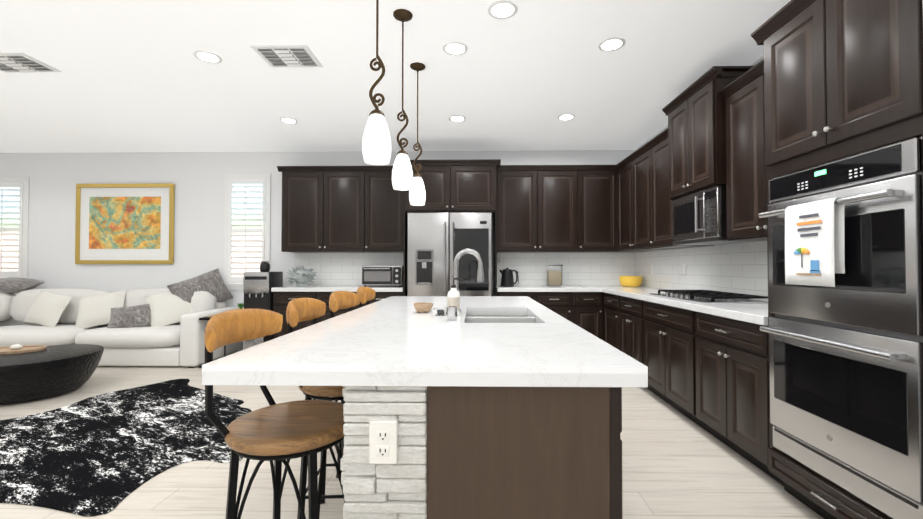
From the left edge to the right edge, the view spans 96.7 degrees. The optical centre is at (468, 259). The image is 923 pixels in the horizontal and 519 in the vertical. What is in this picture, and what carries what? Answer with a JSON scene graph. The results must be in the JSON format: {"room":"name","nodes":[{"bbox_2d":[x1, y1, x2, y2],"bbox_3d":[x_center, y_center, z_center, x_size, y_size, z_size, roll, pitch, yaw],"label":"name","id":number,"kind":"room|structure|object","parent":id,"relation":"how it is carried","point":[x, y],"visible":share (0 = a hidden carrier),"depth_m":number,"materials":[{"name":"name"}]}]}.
{"room":"kitchen","nodes":[
{"label":"kitchen","id":0,"kind":"room"},
{"bbox_2d":[0,150,634,343],"bbox_3d":[-3.066,-0.119,5.864,12.200,2.800,0.200,0,-1,1],"label":"wall","id":1,"kind":"structure","parent":0,"point":[197,179],"depth_m":5.79,"materials":[{"name":"white paint"}]},
{"bbox_2d":[0,177,29,277],"bbox_3d":[-6.562,-0.410,5.798,0.690,1.520,0.074,0,-1,1],"label":"window shutter","id":2,"kind":"object","parent":1,"relation":"attached to","point":[14,218],"visible":0.9,"depth_m":5.80,"materials":[{"name":"white wood"}]},
{"bbox_2d":[75,183,174,263],"bbox_3d":[-4.843,-0.503,5.780,1.390,1.135,0.035,0,-1,1],"label":"framed art","id":3,"kind":"object","parent":1,"relation":"attached to","point":[124,223],"visible":0.98,"depth_m":5.78,"materials":[{"name":"multicoloured paper"}]},
{"bbox_2d":[224,174,270,289],"bbox_3d":[-3.103,-0.390,5.739,0.690,1.633,0.074,0,-1,1],"label":"window","id":4,"kind":"structure","parent":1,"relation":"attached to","point":[247,222],"depth_m":5.75,"materials":[{"name":"white"}]},
{"bbox_2d":[314,263,318,270],"bbox_3d":[-2.125,0.099,5.729,0.072,0.114,0.007,0,-1,1],"label":"electrical outlet","id":5,"kind":"object","parent":1,"relation":"attached to","point":[316,266],"visible":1,"depth_m":5.73,"materials":[{"name":"white plastic"}]},
{"bbox_2d":[281,166,364,252],"bbox_3d":[-1.918,-0.663,5.575,1.106,1.124,0.350,0,-1,1],"label":"upper cabinet","id":6,"kind":"object","parent":1,"relation":"attached to","point":[342,209],"depth_m":5.40,"materials":[{"name":"brown wood"}]},
{"bbox_2d":[365,166,403,252],"bbox_3d":[-1.086,-0.663,5.561,0.559,1.124,0.350,0,-1,1],"label":"upper cabinet","id":7,"kind":"object","parent":1,"relation":"attached to","point":[384,205],"depth_m":5.39,"materials":[{"name":"brown wood"}]},
{"bbox_2d":[497,256,501,263],"bbox_3d":[0.422,0.004,5.687,0.072,0.114,0.007,0,-1,1],"label":"electrical outlet","id":8,"kind":"object","parent":1,"relation":"attached to","point":[499,259],"visible":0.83,"depth_m":5.68,"materials":[{"name":"white plastic"}]},
{"bbox_2d":[497,165,536,251],"bbox_3d":[0.633,-0.663,5.531,0.538,1.124,0.350,0,-1,1],"label":"upper cabinet","id":9,"kind":"object","parent":1,"relation":"attached to","point":[516,184],"depth_m":5.36,"materials":[{"name":"brown wood"}]},
{"bbox_2d":[514,267,519,274],"bbox_3d":[0.672,0.159,5.680,0.072,0.114,0.007,0,-1,1],"label":"electrical outlet","id":10,"kind":"object","parent":1,"relation":"attached to","point":[517,269],"visible":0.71,"depth_m":5.68,"materials":[{"name":"white plastic"}]},
{"bbox_2d":[537,165,580,251],"bbox_3d":[1.164,-0.663,5.522,0.524,1.124,0.350,0,-1,1],"label":"upper cabinet","id":11,"kind":"object","parent":1,"relation":"attached to","point":[558,186],"depth_m":5.35,"materials":[{"name":"brown wood"}]},
{"bbox_2d":[588,264,593,271],"bbox_3d":[1.692,0.118,5.664,0.072,0.114,0.007,0,-1,1],"label":"electrical outlet","id":12,"kind":"object","parent":1,"relation":"attached to","point":[590,267],"visible":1,"depth_m":5.66,"materials":[{"name":"white plastic"}]},
{"bbox_2d":[577,165,616,251],"bbox_3d":[1.695,-0.664,5.513,0.538,1.124,0.350,0,-1,1],"label":"upper cabinet","id":13,"kind":"object","parent":1,"relation":"attached to","point":[598,182],"depth_m":5.34,"materials":[{"name":"brown wood"}]},
{"bbox_2d":[0,0,790,152],"bbox_3d":[-3.144,-1.649,1.237,12.200,0.120,9.500,0,-1,1],"label":"ceiling","id":14,"kind":"structure","parent":0,"point":[135,76],"depth_m":3.41,"materials":[{"name":"white paint"}]},
{"bbox_2d":[0,53,61,72],"bbox_3d":[-3.600,-1.545,3.244,0.480,0.025,0.300,0,-1,1],"label":"ceiling vent","id":15,"kind":"object","parent":14,"relation":"in","point":[17,63],"visible":0.98,"depth_m":3.25,"materials":[{"name":"white metal"}]},
{"bbox_2d":[193,51,221,62],"bbox_3d":[-2.007,-1.558,3.161,0.190,0.004,0.190,0,-1,1],"label":"recessed light","id":16,"kind":"object","parent":14,"relation":"in","point":[208,57],"visible":1,"depth_m":3.15,"materials":[{"name":"white plastic"}]},
{"bbox_2d":[250,45,322,67],"bbox_3d":[-1.382,-1.547,3.147,0.420,0.025,0.320,0,-1,1],"label":"ceiling vent","id":17,"kind":"object","parent":14,"relation":"in","point":[282,56],"visible":1,"depth_m":3.11,"materials":[{"name":"white metal"}]},
{"bbox_2d":[279,117,297,123],"bbox_3d":[-1.992,-1.537,4.544,0.190,0.004,0.190,0,-1,1],"label":"recessed light","id":18,"kind":"object","parent":14,"relation":"in","point":[289,120],"visible":1,"depth_m":4.53,"materials":[{"name":"white"}]},
{"bbox_2d":[362,0,390,164],"bbox_3d":[-0.432,-1.018,1.942,0.134,1.119,0.134,0,-1,1],"label":"pendant light","id":19,"kind":"object","parent":14,"relation":"hanging from","point":[376,145],"visible":1,"depth_m":1.90,"materials":[{"name":"white glass"}]},
{"bbox_2d":[392,9,412,190],"bbox_3d":[-0.420,-1.008,2.619,0.134,1.119,0.134,0,-1,1],"label":"pendant light","id":20,"kind":"object","parent":14,"relation":"hanging from","point":[402,176],"visible":1,"depth_m":2.59,"materials":[{"name":"white glass"}]},
{"bbox_2d":[409,62,425,205],"bbox_3d":[-0.409,-0.998,3.295,0.134,1.119,0.134,0,-1,1],"label":"pendant light","id":21,"kind":"object","parent":14,"relation":"hanging from","point":[417,194],"visible":1,"depth_m":3.26,"materials":[{"name":"white glass"}]},
{"bbox_2d":[442,42,467,55],"bbox_3d":[-0.099,-1.560,3.039,0.190,0.004,0.190,0,-1,1],"label":"recessed light","id":22,"kind":"object","parent":14,"relation":"in","point":[454,48],"visible":1,"depth_m":3.03,"materials":[{"name":"white plastic"}]},
{"bbox_2d":[449,115,465,121],"bbox_3d":[-0.122,-1.538,4.485,0.190,0.004,0.190,0,-1,1],"label":"recessed light","id":23,"kind":"object","parent":14,"relation":"in","point":[457,118],"visible":1,"depth_m":4.47,"materials":[{"name":"white"}]},
{"bbox_2d":[488,0,517,18],"bbox_3d":[0.215,-1.567,2.579,0.190,0.004,0.190,0,-1,1],"label":"recessed light","id":24,"kind":"object","parent":14,"relation":"in","point":[501,9],"visible":1,"depth_m":2.57,"materials":[{"name":"white"}]},
{"bbox_2d":[557,114,574,120],"bbox_3d":[1.058,-1.539,4.439,0.190,0.004,0.190,0,-1,1],"label":"recessed light","id":25,"kind":"object","parent":14,"relation":"in","point":[564,117],"visible":1,"depth_m":4.44,"materials":[{"name":"white"}]},
{"bbox_2d":[598,37,625,51],"bbox_3d":[1.041,-1.561,2.982,0.190,0.004,0.190,0,-1,1],"label":"recessed light","id":26,"kind":"object","parent":14,"relation":"in","point":[612,44],"visible":1,"depth_m":2.98,"materials":[{"name":"white"}]},
{"bbox_2d":[0,351,823,518],"bbox_3d":[-3.144,1.270,1.193,12.200,0.120,9.500,0,-1,1],"label":"floor","id":27,"kind":"structure","parent":0,"point":[676,464],"depth_m":2.30,"materials":[{"name":"beige wood"}]},
{"bbox_2d":[0,344,103,403],"bbox_3d":[-4.051,1.060,3.802,1.004,0.363,1.004,0,-1,1],"label":"coffee table","id":28,"kind":"object","parent":27,"relation":"on","point":[52,370],"visible":0.98,"depth_m":3.61,"materials":[{"name":"black metal"}]},
{"bbox_2d":[0,344,46,354],"bbox_3d":[-4.358,0.847,3.931,0.475,0.064,0.321,0,-1,1],"label":"tray","id":29,"kind":"object","parent":28,"relation":"on","point":[15,349],"visible":1,"depth_m":3.93,"materials":[{"name":"brown wood"}]},
{"bbox_2d":[0,268,241,367],"bbox_3d":[-5.769,0.683,4.522,5.240,1.157,2.450,0,-1,1],"label":"sofa","id":30,"kind":"object","parent":27,"relation":"on","point":[150,327],"visible":0.96,"depth_m":5.13,"materials":[{"name":"fabric"}]},
{"bbox_2d":[0,379,251,515],"bbox_3d":[-2.784,1.235,3.133,2.811,0.005,2.337,0,-1,1],"label":"cowhide rug","id":31,"kind":"object","parent":27,"relation":"on","point":[102,454],"visible":0.83,"depth_m":2.72,"materials":[{"name":"black fur"}]},
{"bbox_2d":[199,317,225,367],"bbox_3d":[-2.979,0.976,5.035,0.323,0.585,0.544,0,-1,1],"label":"side table","id":32,"kind":"object","parent":27,"relation":"on","point":[204,318],"visible":0.08,"depth_m":4.77,"materials":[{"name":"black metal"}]},
{"bbox_2d":[237,302,243,308],"bbox_3d":[-2.886,0.611,5.209,0.101,0.148,0.102,0,-1,1],"label":"potted plant","id":33,"kind":"object","parent":32,"relation":"on","point":[240,305],"visible":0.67,"depth_m":5.20,"materials":[{"name":"green plant"}]},
{"bbox_2d":[243,272,282,349],"bbox_3d":[-2.631,0.715,5.254,0.330,1.115,0.380,0,-1,1],"label":"water dispenser","id":34,"kind":"object","parent":27,"relation":"on","point":[257,292],"visible":0.52,"depth_m":5.08,"materials":[{"name":"black plastic"}]},
{"bbox_2d":[260,261,269,271],"bbox_3d":[-2.601,0.086,5.243,0.120,0.140,0.120,0,-1,1],"label":"jar","id":35,"kind":"object","parent":34,"relation":"on","point":[264,266],"visible":1,"depth_m":5.20,"materials":[{"name":"black plastic"}]},
{"bbox_2d":[204,309,345,518],"bbox_3d":[-0.615,0.695,1.392,0.458,1.039,0.415,0,-1,1],"label":"bar stool","id":36,"kind":"object","parent":27,"relation":"on","point":[278,434],"visible":0.92,"depth_m":1.30,"materials":[{"name":"brown wood"}]},
{"bbox_2d":[273,293,314,338],"bbox_3d":[-2.164,0.840,5.416,0.545,0.870,0.630,0,-1,1],"label":"base cabinet","id":37,"kind":"object","parent":27,"relation":"on","point":[280,300],"depth_m":5.11,"materials":[{"name":"brown wood"}]},
{"bbox_2d":[271,285,402,292],"bbox_3d":[-1.626,0.379,5.402,1.636,0.050,0.655,0,-1,1],"label":"countertop","id":38,"kind":"structure","parent":37,"relation":"on","point":[309,288],"depth_m":5.09,"materials":[{"name":"white stone"}]},
{"bbox_2d":[286,266,316,285],"bbox_3d":[-2.212,0.219,5.447,0.404,0.270,0.399,0,-1,1],"label":"glass ornament","id":39,"kind":"object","parent":38,"relation":"on","point":[301,276],"visible":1,"depth_m":5.34,"materials":[{"name":"white"}]},
{"bbox_2d":[362,265,403,286],"bbox_3d":[-1.117,0.216,5.444,0.530,0.275,0.403,0,-1,1],"label":"toaster oven","id":40,"kind":"object","parent":38,"relation":"on","point":[382,275],"visible":0.9,"depth_m":5.28,"materials":[{"name":"silver metal"}]},
{"bbox_2d":[286,298,344,518],"bbox_3d":[-0.606,0.703,1.927,0.458,1.039,0.413,0,-1,1],"label":"bar stool","id":41,"kind":"object","parent":27,"relation":"on","point":[302,309],"visible":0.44,"depth_m":1.78,"materials":[{"name":"brown wood"}]},
{"bbox_2d":[315,293,358,322],"bbox_3d":[-1.620,0.839,5.407,0.542,0.870,0.630,0,-1,1],"label":"base cabinet","id":42,"kind":"object","parent":27,"relation":"on","point":[324,297],"depth_m":5.10,"materials":[{"name":"brown wood"}]},
{"bbox_2d":[329,291,358,477],"bbox_3d":[-0.597,0.711,2.469,0.458,1.039,0.410,0,-1,1],"label":"bar stool","id":43,"kind":"object","parent":27,"relation":"on","point":[338,300],"visible":0.21,"depth_m":2.51,"materials":[{"name":"brown wood"}]},
{"bbox_2d":[356,287,374,306],"bbox_3d":[-0.588,0.719,3.004,0.457,1.039,0.418,0,-1,1],"label":"bar stool","id":44,"kind":"object","parent":27,"relation":"on","point":[365,294],"visible":0.21,"depth_m":3.01,"materials":[{"name":"brown wood"}]},
{"bbox_2d":[359,293,402,307],"bbox_3d":[-1.079,0.839,5.398,0.542,0.870,0.630,0,-1,1],"label":"base cabinet","id":45,"kind":"object","parent":27,"relation":"on","point":[378,296],"depth_m":5.09,"materials":[{"name":"brown wood"}]},
{"bbox_2d":[407,212,491,295],"bbox_3d":[-0.225,0.347,5.303,1.030,1.852,0.772,0,-1,1],"label":"fridge","id":46,"kind":"object","parent":27,"relation":"on","point":[437,242],"visible":0.42,"depth_m":4.98,"materials":[{"name":"metal"}]},
{"bbox_2d":[403,159,500,295],"bbox_3d":[-0.224,0.023,5.375,1.252,2.502,0.672,0,-1,1],"label":"cabinet","id":47,"kind":"object","parent":27,"relation":"on","point":[460,186],"visible":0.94,"depth_m":5.09,"materials":[{"name":"brown wood"}]},
{"bbox_2d":[326,380,637,518],"bbox_3d":[0.056,0.795,2.358,0.799,0.865,2.517,0,-1,1],"label":"kitchen island","id":48,"kind":"object","parent":27,"relation":"on","point":[495,407],"depth_m":1.13,"materials":[{"name":"wood"}]},
{"bbox_2d":[202,320,647,386],"bbox_3d":[-0.117,0.323,1.535,1.212,0.055,0.843,0,-1,1],"label":"island countertop","id":49,"kind":"structure","parent":48,"relation":"on","point":[312,355],"depth_m":1.23,"materials":[{"name":"white stone"}]},
{"bbox_2d":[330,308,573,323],"bbox_3d":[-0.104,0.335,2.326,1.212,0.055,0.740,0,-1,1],"label":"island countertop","id":50,"kind":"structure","parent":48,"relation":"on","point":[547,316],"depth_m":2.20,"materials":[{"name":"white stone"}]},
{"bbox_2d":[413,302,432,312],"bbox_3d":[-0.264,0.281,2.396,0.116,0.052,0.116,0,-1,1],"label":"bowl","id":51,"kind":"object","parent":50,"relation":"on","point":[422,307],"visible":1,"depth_m":2.36,"materials":[{"name":"brown wood"}]},
{"bbox_2d":[433,307,447,315],"bbox_3d":[-0.152,0.285,2.237,0.080,0.040,0.080,0,-1,1],"label":"glass dish","id":52,"kind":"object","parent":50,"relation":"on","point":[440,311],"visible":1,"depth_m":2.21,"materials":[{"name":"clear glass"}]},
{"bbox_2d":[448,306,456,319],"bbox_3d":[-0.080,0.269,2.056,0.046,0.066,0.045,0,-1,1],"label":"steel cup","id":53,"kind":"object","parent":50,"relation":"on","point":[452,312],"visible":1,"depth_m":2.04,"materials":[{"name":"silver metal"}]},
{"bbox_2d":[447,278,461,315],"bbox_3d":[-0.076,0.203,2.247,0.080,0.205,0.069,0,-1,1],"label":"soap bottle","id":54,"kind":"object","parent":50,"relation":"on","point":[453,296],"visible":0.83,"depth_m":2.23,"materials":[{"name":"white plastic"}]},
{"bbox_2d":[454,249,483,311],"bbox_3d":[-0.007,0.121,2.366,0.195,0.372,0.143,0,-1,1],"label":"island faucet","id":55,"kind":"object","parent":50,"relation":"on","point":[480,271],"visible":0.73,"depth_m":2.40,"materials":[{"name":"silver metal"}]},
{"bbox_2d":[466,308,541,323],"bbox_3d":[0.180,0.429,2.320,0.402,0.209,0.752,0,-1,1],"label":"sink","id":56,"kind":"object","parent":50,"relation":"in","point":[473,315],"depth_m":2.34,"materials":[{"name":"silver metal"}]},
{"bbox_2d":[497,294,536,301],"bbox_3d":[0.594,0.839,5.369,0.465,0.870,0.630,0,-1,1],"label":"base cabinet","id":57,"kind":"object","parent":27,"relation":"on","point":[533,296],"depth_m":5.06,"materials":[{"name":"brown wood"}]},
{"bbox_2d":[537,294,572,322],"bbox_3d":[1.057,0.839,5.361,0.460,0.870,0.630,0,-1,1],"label":"base cabinet","id":58,"kind":"object","parent":27,"relation":"on","point":[561,304],"depth_m":5.05,"materials":[{"name":"brown wood"}]},
{"bbox_2d":[573,294,600,338],"bbox_3d":[1.477,0.839,5.354,0.380,0.870,0.630,0,-1,1],"label":"base cabinet","id":59,"kind":"object","parent":27,"relation":"on","point":[586,307],"depth_m":5.04,"materials":[{"name":"brown wood"}]},
{"bbox_2d":[497,286,600,293],"bbox_3d":[1.327,0.378,5.351,1.932,0.050,0.655,0,-1,1],"label":"countertop","id":60,"kind":"structure","parent":59,"relation":"on","point":[516,289],"depth_m":5.04,"materials":[{"name":"white stone"}]},
{"bbox_2d":[499,268,517,286],"bbox_3d":[0.520,0.230,5.358,0.244,0.246,0.180,0,-1,1],"label":"kettle","id":61,"kind":"object","parent":60,"relation":"on","point":[507,279],"visible":1,"depth_m":5.30,"materials":[{"name":"black plastic"}]},
{"bbox_2d":[546,265,562,285],"bbox_3d":[1.132,0.211,5.408,0.200,0.285,0.110,0,-1,1],"label":"canister","id":62,"kind":"object","parent":60,"relation":"on","point":[554,275],"visible":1,"depth_m":5.36,"materials":[{"name":"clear glass"}]},
{"bbox_2d":[601,294,616,347],"bbox_3d":[1.968,0.829,4.749,0.630,0.870,0.570,0,-1,1],"label":"base cabinet","id":63,"kind":"object","parent":27,"relation":"on","point":[608,301],"depth_m":4.82,"materials":[{"name":"brown wood"}]},
{"bbox_2d":[617,294,640,362],"bbox_3d":[1.958,0.820,4.159,0.630,0.870,0.610,0,-1,1],"label":"base cabinet","id":64,"kind":"object","parent":27,"relation":"on","point":[628,309],"depth_m":4.19,"materials":[{"name":"brown wood"}]},
{"bbox_2d":[641,302,692,420],"bbox_3d":[1.945,0.809,3.399,0.630,0.870,0.910,0,-1,1],"label":"base cabinet","id":65,"kind":"object","parent":27,"relation":"on","point":[664,329],"depth_m":3.36,"materials":[{"name":"brown wood"}]},
{"bbox_2d":[689,310,783,485],"bbox_3d":[1.931,0.796,2.567,0.630,0.870,0.755,0,-1,1],"label":"base cabinet","id":66,"kind":"object","parent":27,"relation":"on","point":[707,364],"depth_m":2.52,"materials":[{"name":"brown wood"}]},
{"bbox_2d":[601,286,767,325],"bbox_3d":[1.936,0.352,3.605,0.655,0.050,2.817,0,-1,1],"label":"countertop","id":67,"kind":"structure","parent":66,"relation":"on","point":[757,313],"depth_m":2.88,"materials":[{"name":"white stone"}]},
{"bbox_2d":[619,276,641,286],"bbox_3d":[2.106,0.285,5.330,0.284,0.135,0.284,0,-1,1],"label":"bowl","id":68,"kind":"object","parent":67,"relation":"on","point":[630,281],"visible":1,"depth_m":5.22,"materials":[{"name":"yellow ceramic"}]},
{"bbox_2d":[649,290,767,302],"bbox_3d":[1.951,0.299,3.407,0.515,0.048,0.910,0,-1,1],"label":"gas cooktop","id":69,"kind":"object","parent":67,"relation":"in","point":[705,296],"visible":0.98,"depth_m":3.15,"materials":[{"name":"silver metal"}]},
{"bbox_2d":[751,0,922,518],"bbox_3d":[1.871,-0.016,1.822,0.726,2.472,0.844,0,-1,1],"label":"tall cabinet","id":70,"kind":"object","parent":27,"relation":"on","point":[843,95],"visible":1,"depth_m":1.69,"materials":[{"name":"brown wood"}]},
{"bbox_2d":[785,197,844,286],"bbox_3d":[1.519,-0.070,1.812,0.052,0.370,0.265,0,-1,1],"label":"hanging towel","id":71,"kind":"object","parent":70,"relation":"hanging from","point":[814,243],"visible":1,"depth_m":1.77,"materials":[{"name":"fabric"}]},
{"bbox_2d":[634,56,766,288],"bbox_3d":[2.360,-0.159,3.222,0.200,2.800,4.900,0,-1,1],"label":"wall","id":72,"kind":"structure","parent":0,"point":[753,64],"depth_m":3.92,"materials":[{"name":"white paint"}]},
{"bbox_2d":[617,156,632,250],"bbox_3d":[2.114,-0.670,5.090,0.350,1.124,0.524,0,-1,1],"label":"upper cabinet","id":73,"kind":"object","parent":72,"relation":"attached to","point":[624,208],"depth_m":5.11,"materials":[{"name":"brown wood"}]},
{"bbox_2d":[629,143,648,250],"bbox_3d":[2.105,-0.678,4.574,0.350,1.124,0.510,0,-1,1],"label":"upper cabinet","id":74,"kind":"object","parent":72,"relation":"attached to","point":[639,161],"depth_m":4.61,"materials":[{"name":"brown wood"}]},
{"bbox_2d":[665,91,685,202],"bbox_3d":[2.051,-0.985,3.610,0.425,0.862,0.369,0,-1,1],"label":"upper cabinet","id":75,"kind":"object","parent":72,"relation":"attached to","point":[675,110],"depth_m":3.65,"materials":[{"name":"brown wood"}]},
{"bbox_2d":[649,131,713,250],"bbox_3d":[2.096,-0.686,4.057,0.350,1.124,0.524,0,-1,1],"label":"upper cabinet","id":76,"kind":"object","parent":72,"relation":"attached to","point":[660,212],"depth_m":4.16,"materials":[{"name":"brown wood"}]},
{"bbox_2d":[685,67,748,194],"bbox_3d":[2.045,-0.990,3.241,0.425,0.862,0.370,0,-1,1],"label":"upper cabinet","id":77,"kind":"object","parent":72,"relation":"attached to","point":[712,134],"depth_m":3.17,"materials":[{"name":"brown wood"}]},
{"bbox_2d":[672,185,757,244],"bbox_3d":[2.029,-0.344,3.415,0.439,0.416,0.710,0,-1,1],"label":"microwave","id":78,"kind":"object","parent":77,"relation":"attached to","point":[699,217],"visible":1,"depth_m":3.27,"materials":[{"name":"metal"}]},
{"bbox_2d":[721,63,766,240],"bbox_3d":[2.076,-0.704,2.838,0.350,1.124,0.418,0,-1,1],"label":"upper cabinet","id":79,"kind":"object","parent":72,"relation":"attached to","point":[740,99],"depth_m":2.84,"materials":[{"name":"brown wood"}]},
{"bbox_2d":[761,59,766,238],"bbox_3d":[2.069,-0.711,2.420,0.350,1.124,0.419,0,-1,1],"label":"upper cabinet","id":80,"kind":"object","parent":72,"relation":"attached to","point":[763,168],"depth_m":2.64,"materials":[{"name":"brown wood"}]}
]}

